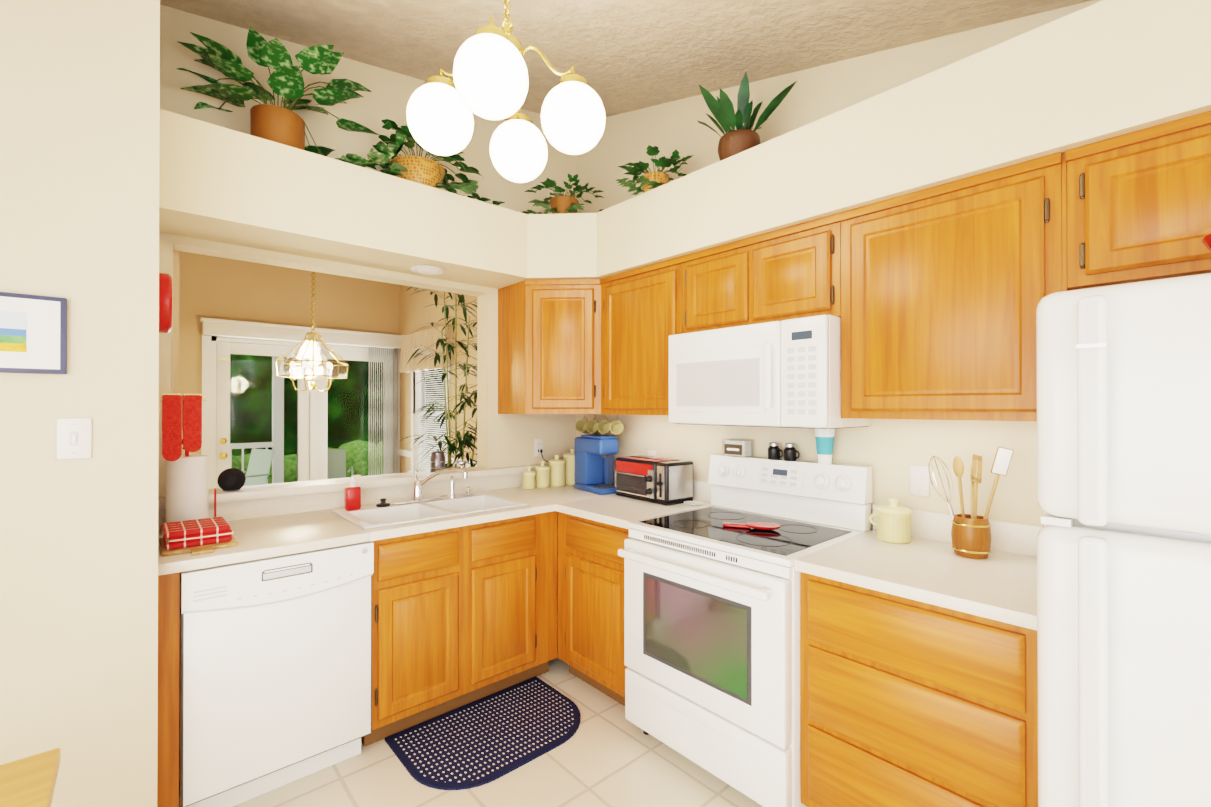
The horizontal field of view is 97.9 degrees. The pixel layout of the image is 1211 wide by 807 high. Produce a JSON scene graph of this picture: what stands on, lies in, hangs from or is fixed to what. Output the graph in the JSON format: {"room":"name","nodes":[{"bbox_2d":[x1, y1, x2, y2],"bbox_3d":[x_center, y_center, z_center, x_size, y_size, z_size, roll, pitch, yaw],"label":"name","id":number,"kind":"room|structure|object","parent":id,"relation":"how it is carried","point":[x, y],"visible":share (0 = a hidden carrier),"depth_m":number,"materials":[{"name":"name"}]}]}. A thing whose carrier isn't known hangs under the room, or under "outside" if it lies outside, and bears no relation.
{"room":"kitchen","nodes":[
{"label":"kitchen","id":0,"kind":"room"},
{"bbox_2d":[173,250,179,392],"bbox_3d":[-2.991,-0.420,3.482,0.120,3.700,3.250,0,0,-42],"label":"wall","id":1,"kind":"structure","parent":0,"point":[176,257],"depth_m":2.30,"materials":[{"name":"beige paint"}]},
{"bbox_2d":[179,251,399,454],"bbox_3d":[-3.197,-0.413,5.396,2.360,3.700,0.120,0,0,-42],"label":"wall","id":2,"kind":"structure","parent":0,"point":[221,288],"depth_m":5.19,"materials":[{"name":"beige paint"}]},
{"bbox_2d":[200,317,403,488],"bbox_3d":[-3.031,0.328,5.429,1.822,2.218,0.225,0,0,-42],"label":"patio door","id":3,"kind":"structure","parent":2,"relation":"in","point":[312,423],"depth_m":5.39,"materials":[{"name":"white"}]},
{"bbox_2d":[369,347,391,474],"bbox_3d":[-2.472,0.390,5.864,0.336,2.038,0.082,0,0,-42],"label":"vertical blinds","id":4,"kind":"object","parent":3,"relation":"attached to","point":[379,405],"visible":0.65,"depth_m":5.85,"materials":[{"name":"white plastic"}]},
{"bbox_2d":[158,5,575,618],"bbox_3d":[-1.068,-0.423,2.939,2.210,3.700,0.120,0,0,-42],"label":"wall","id":5,"kind":"structure","parent":0,"point":[504,441],"depth_m":2.73,"materials":[{"name":"beige paint"}]},
{"bbox_2d":[332,492,527,529],"bbox_3d":[-0.847,0.590,2.590,0.796,0.173,0.486,0,0,-42],"label":"sink basin","id":6,"kind":"object","parent":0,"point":[369,517],"visible":0.33,"depth_m":2.61,"materials":[{"name":"white ceramic"}]},
{"bbox_2d":[344,475,360,510],"bbox_3d":[-1.205,0.420,2.519,0.070,0.165,0.050,0,0,-42],"label":"soap bottle","id":7,"kind":"object","parent":6,"relation":"on","point":[352,496],"visible":1,"depth_m":2.50,"materials":[{"name":"red plastic"}]},
{"bbox_2d":[376,498,389,506],"bbox_3d":[-1.101,0.484,2.612,0.068,0.038,0.068,0,0,-42],"label":"stopper","id":8,"kind":"object","parent":6,"relation":"on","point":[383,503],"visible":1,"depth_m":2.60,"materials":[{"name":"black plastic"}]},
{"bbox_2d":[462,486,474,495],"bbox_3d":[-0.760,0.481,2.929,0.072,0.048,0.072,0,0,-42],"label":"strainer","id":9,"kind":"object","parent":6,"relation":"on","point":[468,493],"visible":1,"depth_m":2.91,"materials":[{"name":"silver metal"}]},
{"bbox_2d":[179,619,806,806],"bbox_3d":[-1.548,1.442,0.247,6.500,0.050,9.750,0,0,-42],"label":"floor","id":10,"kind":"structure","parent":0,"point":[607,754],"depth_m":2.00,"materials":[{"name":"beige tile"}]},
{"bbox_2d":[0,748,60,806],"bbox_3d":[-1.017,1.041,0.126,1.130,0.749,1.420,0,0,-42],"label":"table","id":11,"kind":"object","parent":10,"relation":"on","point":[30,781],"visible":1,"depth_m":0.94,"materials":[{"name":"brown wood"}]},
{"bbox_2d":[0,0,159,806],"bbox_3d":[-2.386,-0.429,1.262,1.990,3.700,0.870,0,0,-42],"label":"wall block","id":12,"kind":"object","parent":10,"relation":"on","point":[79,142],"visible":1,"depth_m":1.49,"materials":[{"name":"beige paint"}]},
{"bbox_2d":[0,292,66,373],"bbox_3d":[-1.609,-0.189,1.356,0.315,0.210,0.021,0,0,-42],"label":"framed picture","id":13,"kind":"object","parent":12,"relation":"attached to","point":[33,333],"visible":1,"depth_m":1.41,"materials":[{"name":"blue"}]},
{"bbox_2d":[56,418,91,459],"bbox_3d":[-1.483,0.096,1.472,0.070,0.115,0.012,0,0,-42],"label":"light switch","id":14,"kind":"object","parent":12,"relation":"attached to","point":[73,438],"depth_m":1.47,"materials":[{"name":"white plastic"}]},
{"bbox_2d":[159,272,171,332],"bbox_3d":[-1.603,-0.367,1.913,0.042,0.216,0.216,0,0,-42],"label":"wall clock","id":15,"kind":"object","parent":12,"relation":"attached to","point":[165,301],"visible":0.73,"depth_m":1.85,"materials":[{"name":"red plastic"}]},
{"bbox_2d":[159,393,205,460],"bbox_3d":[-1.610,0.085,1.999,0.150,0.256,0.044,0,0,-42],"label":"towel","id":16,"kind":"object","parent":12,"relation":"attached to","point":[180,412],"visible":0.88,"depth_m":1.98,"materials":[{"name":"red fabric"}]},
{"bbox_2d":[534,438,547,461],"bbox_3d":[-0.388,0.304,3.433,0.155,0.165,0.042,0,0,-42],"label":"outlet","id":17,"kind":"object","parent":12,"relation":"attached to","point":[538,443],"depth_m":3.41,"materials":[{"name":"white plastic"}]},
{"bbox_2d":[179,541,373,806],"bbox_3d":[-1.362,0.988,2.144,0.598,0.871,0.648,0,0,-42],"label":"dishwasher","id":18,"kind":"object","parent":10,"relation":"on","point":[275,674],"visible":1,"depth_m":1.89,"materials":[{"name":"white metal"}]},
{"bbox_2d":[361,525,468,746],"bbox_3d":[-0.995,0.988,2.496,0.411,0.876,0.628,0,0,-42],"label":"base cabinet","id":19,"kind":"object","parent":10,"relation":"on","point":[463,616],"depth_m":2.26,"materials":[{"name":"brown wood"}]},
{"bbox_2d":[158,508,351,551],"bbox_3d":[-1.373,0.528,2.104,0.643,0.036,0.450,0,0,-42],"label":"countertop","id":20,"kind":"structure","parent":19,"relation":"on","point":[257,527],"depth_m":2.24,"materials":[{"name":"laminate"}]},
{"bbox_2d":[398,287,476,467],"bbox_3d":[-1.178,0.275,4.039,0.883,2.312,0.991,0,0,-42],"label":"bamboo plant","id":21,"kind":"object","parent":10,"relation":"on","point":[464,442],"visible":0.6,"depth_m":3.96,"materials":[{"name":"green plant"}]},
{"bbox_2d":[384,676,580,789],"bbox_3d":[-0.476,1.419,2.298,0.770,0.010,0.525,0,0,-42],"label":"rug","id":22,"kind":"object","parent":10,"relation":"on","point":[489,738],"visible":1,"depth_m":2.25,"materials":[{"name":"rubber"}]},
{"bbox_2d":[469,511,556,702],"bbox_3d":[-0.646,0.989,2.807,0.525,0.876,0.628,0,0,-42],"label":"base cabinet","id":23,"kind":"object","parent":10,"relation":"on","point":[513,561],"depth_m":2.57,"materials":[{"name":"brown wood"}]},
{"bbox_2d":[158,464,548,527],"bbox_3d":[-1.044,0.468,2.909,2.206,0.162,0.260,0,0,-42],"label":"countertop","id":24,"kind":"structure","parent":23,"relation":"on","point":[276,499],"depth_m":2.56,"materials":[{"name":"laminate"}]},
{"bbox_2d":[165,439,215,522],"bbox_3d":[-1.679,0.312,2.130,0.164,0.395,0.150,0,0,-42],"label":"paper towel holder","id":25,"kind":"object","parent":24,"relation":"on","point":[187,486],"visible":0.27,"depth_m":2.07,"materials":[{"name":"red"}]},
{"bbox_2d":[217,468,245,490],"bbox_3d":[-1.671,0.335,2.358,0.104,0.099,0.104,0,0,-42],"label":"speaker","id":26,"kind":"object","parent":24,"relation":"on","point":[231,479],"visible":1,"depth_m":2.33},
{"bbox_2d":[391,467,467,504],"bbox_3d":[-0.877,0.413,2.689,0.335,0.182,0.252,0,0,-42],"label":"chrome faucet","id":27,"kind":"object","parent":24,"relation":"on","point":[417,493],"visible":1,"depth_m":2.71,"materials":[{"name":"white metal"}]},
{"bbox_2d":[430,449,445,472],"bbox_3d":[-0.963,0.322,3.030,0.089,0.130,0.089,0,0,-42],"label":"jar","id":28,"kind":"object","parent":24,"relation":"on","point":[437,460],"visible":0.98,"depth_m":3.00,"materials":[{"name":"grey"}]},
{"bbox_2d":[455,460,466,469],"bbox_3d":[-0.849,0.360,3.104,0.066,0.054,0.066,0,0,-42],"label":"jar","id":29,"kind":"object","parent":24,"relation":"on","point":[460,462],"visible":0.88,"depth_m":3.08,"materials":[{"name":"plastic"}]},
{"bbox_2d":[558,512,630,705],"bbox_3d":[0.164,0.988,2.739,0.628,0.876,0.586,0,0,-42],"label":"base cabinet","id":30,"kind":"object","parent":10,"relation":"on","point":[590,567],"depth_m":2.53,"materials":[{"name":"brown wood"}]},
{"bbox_2d":[158,500,549,575],"bbox_3d":[-0.617,0.529,2.430,2.206,0.036,0.065,0,0,-42],"label":"countertop","id":31,"kind":"structure","parent":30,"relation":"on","point":[297,542],"depth_m":2.02,"materials":[{"name":"laminate"}]},
{"bbox_2d":[159,535,237,556],"bbox_3d":[-1.474,0.503,1.911,0.210,0.012,0.330,0,0,-42],"label":"cutting board","id":32,"kind":"object","parent":31,"relation":"on","point":[202,549],"visible":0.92,"depth_m":1.82,"materials":[{"name":"brown wood"}]},
{"bbox_2d":[162,517,233,549],"bbox_3d":[-1.492,0.467,1.929,0.195,0.060,0.220,0,0,-42],"label":"dish towels","id":33,"kind":"object","parent":32,"relation":"on","point":[192,533],"visible":1,"depth_m":1.87,"materials":[{"name":"red fabric"}]},
{"bbox_2d":[482,468,615,503],"bbox_3d":[-0.256,0.481,3.101,0.773,0.138,0.450,0,0,-42],"label":"countertop","id":34,"kind":"structure","parent":30,"relation":"on","point":[508,485],"depth_m":3.15,"materials":[{"name":"laminate"}]},
{"bbox_2d":[522,466,535,488],"bbox_3d":[-0.467,0.445,3.224,0.083,0.138,0.083,0,0,-42],"label":"canister","id":35,"kind":"object","parent":34,"relation":"on","point":[528,475],"visible":0.98,"depth_m":3.19,"materials":[{"name":"beige ceramic"}]},
{"bbox_2d":[535,461,549,487],"bbox_3d":[-0.391,0.432,3.278,0.096,0.164,0.096,0,0,-42],"label":"canister","id":36,"kind":"object","parent":34,"relation":"on","point":[542,476],"visible":1,"depth_m":3.24,"materials":[{"name":"beige ceramic"}]},
{"bbox_2d":[548,454,565,486],"bbox_3d":[-0.306,0.416,3.340,0.110,0.198,0.110,0,0,-42],"label":"canister","id":37,"kind":"object","parent":34,"relation":"on","point":[557,470],"visible":0.96,"depth_m":3.30,"materials":[{"name":"beige ceramic"}]},
{"bbox_2d":[563,448,575,484],"bbox_3d":[-0.210,0.400,3.413,0.129,0.230,0.129,0,0,-42],"label":"canister","id":38,"kind":"object","parent":34,"relation":"on","point":[569,458],"visible":0.56,"depth_m":3.35,"materials":[{"name":"beige ceramic"}]},
{"bbox_2d":[574,434,618,494],"bbox_3d":[-0.030,0.349,3.155,0.196,0.330,0.314,0,0,-34],"label":"coffee maker","id":39,"kind":"object","parent":34,"relation":"on","point":[594,463],"visible":0.98,"depth_m":3.13,"materials":[{"name":"blue plastic"}]},
{"bbox_2d":[550,472,710,528],"bbox_3d":[0.166,0.479,2.702,0.676,0.138,0.527,0,0,-42],"label":"countertop","id":40,"kind":"structure","parent":30,"relation":"on","point":[611,509],"depth_m":2.67,"materials":[{"name":"laminate"}]},
{"bbox_2d":[615,455,692,505],"bbox_3d":[0.246,0.404,2.870,0.247,0.217,0.420,0,0,-38],"label":"toaster oven","id":41,"kind":"object","parent":40,"relation":"on","point":[663,481],"visible":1,"depth_m":2.75,"materials":[{"name":"silver plastic"}]},
{"bbox_2d":[684,501,702,504],"bbox_3d":[0.449,0.507,2.700,0.100,0.010,0.100,0,0,-42],"label":"dish","id":42,"kind":"object","parent":40,"relation":"on","point":[693,502],"visible":0.98,"depth_m":2.70,"materials":[{"name":"white ceramic"}]},
{"bbox_2d":[618,454,871,806],"bbox_3d":[0.555,0.838,2.183,0.737,1.170,0.767,0,0,-42],"label":"range","id":43,"kind":"object","parent":10,"relation":"on","point":[712,633],"visible":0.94,"depth_m":1.98,"materials":[{"name":"white metal"}]},
{"bbox_2d":[722,438,753,457],"bbox_3d":[0.646,0.211,2.576,0.082,0.085,0.130,0,0,-42],"label":"box","id":44,"kind":"object","parent":43,"relation":"on","point":[737,448],"visible":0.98,"depth_m":2.55,"materials":[{"name":"plastic"}]},
{"bbox_2d":[723,522,780,529],"bbox_3d":[0.598,0.497,2.161,0.134,0.018,0.216,0,0,-42],"label":"spoon rest","id":45,"kind":"object","parent":43,"relation":"on","point":[762,526],"visible":1,"depth_m":2.14,"materials":[{"name":"red"}]},
{"bbox_2d":[768,442,782,459],"bbox_3d":[0.783,0.215,2.424,0.054,0.078,0.073,0,0,-42],"label":"shaker","id":46,"kind":"object","parent":43,"relation":"on","point":[774,449],"visible":1,"depth_m":2.41,"materials":[{"name":"black plastic"}]},
{"bbox_2d":[784,443,799,460],"bbox_3d":[0.836,0.214,2.364,0.054,0.078,0.073,0,0,-42],"label":"shaker","id":47,"kind":"object","parent":43,"relation":"on","point":[790,450],"visible":1,"depth_m":2.35,"materials":[{"name":"black plastic"}]},
{"bbox_2d":[815,429,834,463],"bbox_3d":[0.936,0.175,2.252,0.086,0.155,0.086,0,0,-42],"label":"paper cup","id":48,"kind":"object","parent":43,"relation":"on","point":[824,441],"visible":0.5,"depth_m":2.22,"materials":[{"name":"white"}]},
{"bbox_2d":[801,572,1037,806],"bbox_3d":[1.076,0.984,1.715,0.628,0.876,0.624,0,0,-42],"label":"base cabinet","id":49,"kind":"object","parent":10,"relation":"on","point":[906,702],"depth_m":1.49,"materials":[{"name":"brown wood"}]},
{"bbox_2d":[794,504,1042,630],"bbox_3d":[1.069,0.476,1.709,0.648,0.138,0.629,0,0,-42],"label":"countertop","id":50,"kind":"structure","parent":49,"relation":"on","point":[927,564],"depth_m":1.64,"materials":[{"name":"laminate"}]},
{"bbox_2d":[869,498,911,543],"bbox_3d":[1.070,0.430,1.988,0.121,0.158,0.149,0,0,-42],"label":"crock","id":51,"kind":"object","parent":50,"relation":"on","point":[893,524],"visible":1,"depth_m":1.94,"materials":[{"name":"beige ceramic"}]},
{"bbox_2d":[928,447,1013,558],"bbox_3d":[1.231,0.324,1.786,0.122,0.369,0.235,0,0,-42],"label":"utensil holder","id":52,"kind":"object","parent":50,"relation":"on","point":[971,535],"visible":1,"depth_m":1.74,"materials":[{"name":"brown wood"}]},
{"bbox_2d":[1036,273,1210,806],"bbox_3d":[1.469,0.586,1.094,0.814,1.668,0.800,0,0,-42],"label":"fridge","id":53,"kind":"object","parent":10,"relation":"on","point":[1123,373],"visible":1,"depth_m":1.04,"materials":[{"name":"white metal"}]},
{"bbox_2d":[1201,234,1210,251],"bbox_3d":[1.358,-0.299,1.022,0.270,0.100,0.270,0,0,-42],"label":"bowl","id":54,"kind":"object","parent":53,"relation":"on","point":[1206,240],"visible":1,"depth_m":1.10,"materials":[{"name":"red"}]},
{"bbox_2d":[160,0,1091,116],"bbox_3d":[-0.462,-1.601,-0.869,6.620,0.786,6.620,0,0,-42],"label":"ceiling","id":55,"kind":"structure","parent":0,"point":[623,56],"depth_m":2.17,"materials":[{"name":"beige paint"}]},
{"bbox_2d":[406,0,605,182],"bbox_3d":[-0.304,-1.086,1.627,0.501,0.616,0.501,0,0,-42],"label":"pendant chandelier","id":56,"kind":"object","parent":55,"relation":"hanging from","point":[489,74],"visible":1,"depth_m":1.55,"materials":[{"name":"white glass"}]},
{"bbox_2d":[159,0,1210,288],"bbox_3d":[0.270,-0.890,1.440,2.209,0.356,3.899,0,0,-42],"label":"soffit beam","id":57,"kind":"structure","parent":0,"point":[1099,72],"depth_m":2.00,"materials":[{"name":"paint"}]},
{"bbox_2d":[177,27,406,169],"bbox_3d":[-1.301,-1.272,2.179,0.714,0.410,0.685,0,0,-42],"label":"potted plant","id":58,"kind":"object","parent":57,"relation":"on","point":[285,125],"visible":0.79,"depth_m":2.21,"materials":[{"name":"green plant"}]},
{"bbox_2d":[410,265,445,274],"bbox_3d":[-0.929,-0.695,2.763,0.176,0.022,0.176,0,0,-42],"label":"recessed light","id":59,"kind":"object","parent":57,"relation":"attached to","point":[427,270],"visible":0.98,"depth_m":2.73,"materials":[{"name":"white"}]},
{"bbox_2d":[368,119,504,204],"bbox_3d":[-0.842,-1.218,2.689,0.610,0.305,0.536,0,0,-42],"label":"potted plant","id":60,"kind":"object","parent":57,"relation":"on","point":[427,171],"visible":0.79,"depth_m":2.60,"materials":[{"name":"plant"}]},
{"bbox_2d":[521,174,603,213],"bbox_3d":[-0.237,-1.181,3.035,0.627,0.235,0.452,0,0,-42],"label":"potted plant","id":61,"kind":"object","parent":57,"relation":"on","point":[560,203],"visible":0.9,"depth_m":2.96,"materials":[{"name":"green plant"}]},
{"bbox_2d":[615,145,693,194],"bbox_3d":[0.239,-1.172,2.694,0.481,0.214,0.550,0,0,-42],"label":"potted plant","id":62,"kind":"object","parent":57,"relation":"on","point":[648,180],"visible":0.85,"depth_m":2.63,"materials":[{"name":"plant"}]},
{"bbox_2d":[698,72,796,160],"bbox_3d":[0.581,-1.231,2.275,0.452,0.329,0.490,0,0,-42],"label":"potted plant","id":63,"kind":"object","parent":57,"relation":"on","point":[741,138],"visible":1,"depth_m":2.26,"materials":[{"name":"plant"}]},
{"bbox_2d":[400,0,1101,530],"bbox_3d":[0.883,-0.424,2.502,0.120,3.700,9.870,0,0,-42],"label":"wall","id":64,"kind":"structure","parent":0,"point":[888,452],"depth_m":2.38,"materials":[{"name":"beige paint"}]},
{"bbox_2d":[398,449,410,456],"bbox_3d":[-2.243,0.544,5.900,0.020,0.070,0.390,0,0,-42],"label":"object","id":65,"kind":"structure","parent":64,"relation":"attached to","point":[403,452],"depth_m":5.88,"materials":[{"name":"white"}]},
{"bbox_2d":[399,324,454,372],"bbox_3d":[-1.844,-0.545,5.382,0.115,0.415,1.120,0,0,-42],"label":"valance curtain","id":66,"kind":"object","parent":64,"relation":"attached to","point":[427,338],"visible":0.85,"depth_m":5.33,"materials":[{"name":"fabric"}]},
{"bbox_2d":[409,362,449,471],"bbox_3d":[-1.779,0.097,5.438,0.145,1.370,0.930,0,0,-42],"label":"dining room window","id":67,"kind":"structure","parent":64,"relation":"in","point":[414,417],"depth_m":5.72,"materials":[{"name":"white glass"}]},
{"bbox_2d":[417,368,445,470],"bbox_3d":[-1.774,0.097,5.443,0.040,1.232,0.772,0,0,-42],"label":"window blinds","id":68,"kind":"object","parent":67,"relation":"attached to","point":[427,426],"visible":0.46,"depth_m":5.52,"materials":[{"name":"white plastic"}]},
{"bbox_2d":[451,457,476,466],"bbox_3d":[-0.896,0.538,4.388,0.020,0.070,1.820,0,0,-42],"label":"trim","id":69,"kind":"structure","parent":64,"relation":"attached to","point":[467,465],"depth_m":4.83,"materials":[{"name":"white"}]},
{"bbox_2d":[648,450,656,456],"bbox_3d":[0.264,0.328,3.079,0.030,0.115,0.070,0,0,-42],"label":"outlet","id":70,"kind":"object","parent":64,"relation":"attached to","point":[650,453],"depth_m":3.08,"materials":[{"name":"white plastic"}]},
{"bbox_2d":[498,111,1210,420],"bbox_3d":[0.697,-0.329,2.153,0.618,0.761,3.398,0,0,-42],"label":"upper cabinet","id":71,"kind":"object","parent":64,"relation":"attached to","point":[931,297],"visible":0.92,"depth_m":1.47,"materials":[{"name":"brown wood"}]},
{"bbox_2d":[575,414,624,435],"bbox_3d":[-0.028,0.122,3.174,0.116,0.129,0.407,0,0,-42],"label":"mugs","id":72,"kind":"object","parent":71,"relation":"hanging from","point":[606,427],"visible":0.96,"depth_m":3.18,"materials":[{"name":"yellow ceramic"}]},
{"bbox_2d":[669,315,872,428],"bbox_3d":[0.680,-0.117,2.299,0.445,0.417,0.755,0,0,-42],"label":"over-the-range microwave","id":73,"kind":"object","parent":71,"relation":"attached to","point":[784,373],"visible":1,"depth_m":2.09,"materials":[{"name":"white plastic"}]},
{"bbox_2d":[909,465,929,496],"bbox_3d":[1.211,0.294,2.034,0.007,0.115,0.070,0,0,-42],"label":"outlet","id":74,"kind":"object","parent":64,"relation":"attached to","point":[919,475],"depth_m":2.03,"materials":[{"name":"white plastic"}]},
{"bbox_3d":[-2.155,-2.292,4.235,2.360,0.050,3.250,0,0,-42],"label":"ceiling","id":75,"kind":"structure","parent":0,"visible":0},
{"bbox_2d":[275,271,348,391],"bbox_3d":[-2.118,-1.180,3.828,0.477,2.174,0.414,0,0,-42],"label":"pendant chandelier","id":76,"kind":"object","parent":75,"relation":"hanging from","point":[308,366],"visible":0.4,"depth_m":3.81,"materials":[{"name":"clear glass"}]},
{"label":"outside","id":77,"kind":"structure","parent":0,"visible":0},
{"bbox_2d":[232,440,382,483],"bbox_3d":[-4.899,1.095,7.389,14.000,1.098,5.129,0,0,-42],"label":"ground","id":78,"kind":"structure","parent":77,"point":[355,454],"depth_m":8.41,"materials":[{"name":"green plant"}]},
{"bbox_2d":[230,356,283,483],"bbox_3d":[-4.191,0.035,6.149,3.800,2.869,2.329,0,0,-42],"label":"porch","id":79,"kind":"object","parent":78,"relation":"on","point":[277,459],"depth_m":7.19,"materials":[{"name":"white wood"}]},
{"bbox_2d":[242,448,273,485],"bbox_3d":[-4.305,0.988,6.071,0.546,0.896,0.695,0,0,28],"label":"outdoor chair","id":80,"kind":"object","parent":79,"relation":"on","point":[259,471],"depth_m":6.32,"materials":[{"name":"grey"}]},
{"bbox_2d":[327,449,353,478],"bbox_3d":[-3.494,0.990,6.632,0.546,0.896,0.695,0,0,-22],"label":"outdoor chair","id":81,"kind":"object","parent":79,"relation":"on","point":[332,457],"depth_m":6.39,"materials":[{"name":"grey"}]},
{"bbox_2d":[230,354,445,466],"bbox_3d":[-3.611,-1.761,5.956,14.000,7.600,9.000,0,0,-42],"label":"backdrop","id":82,"kind":"structure","parent":77,"point":[344,384],"depth_m":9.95,"materials":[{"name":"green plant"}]}
]}

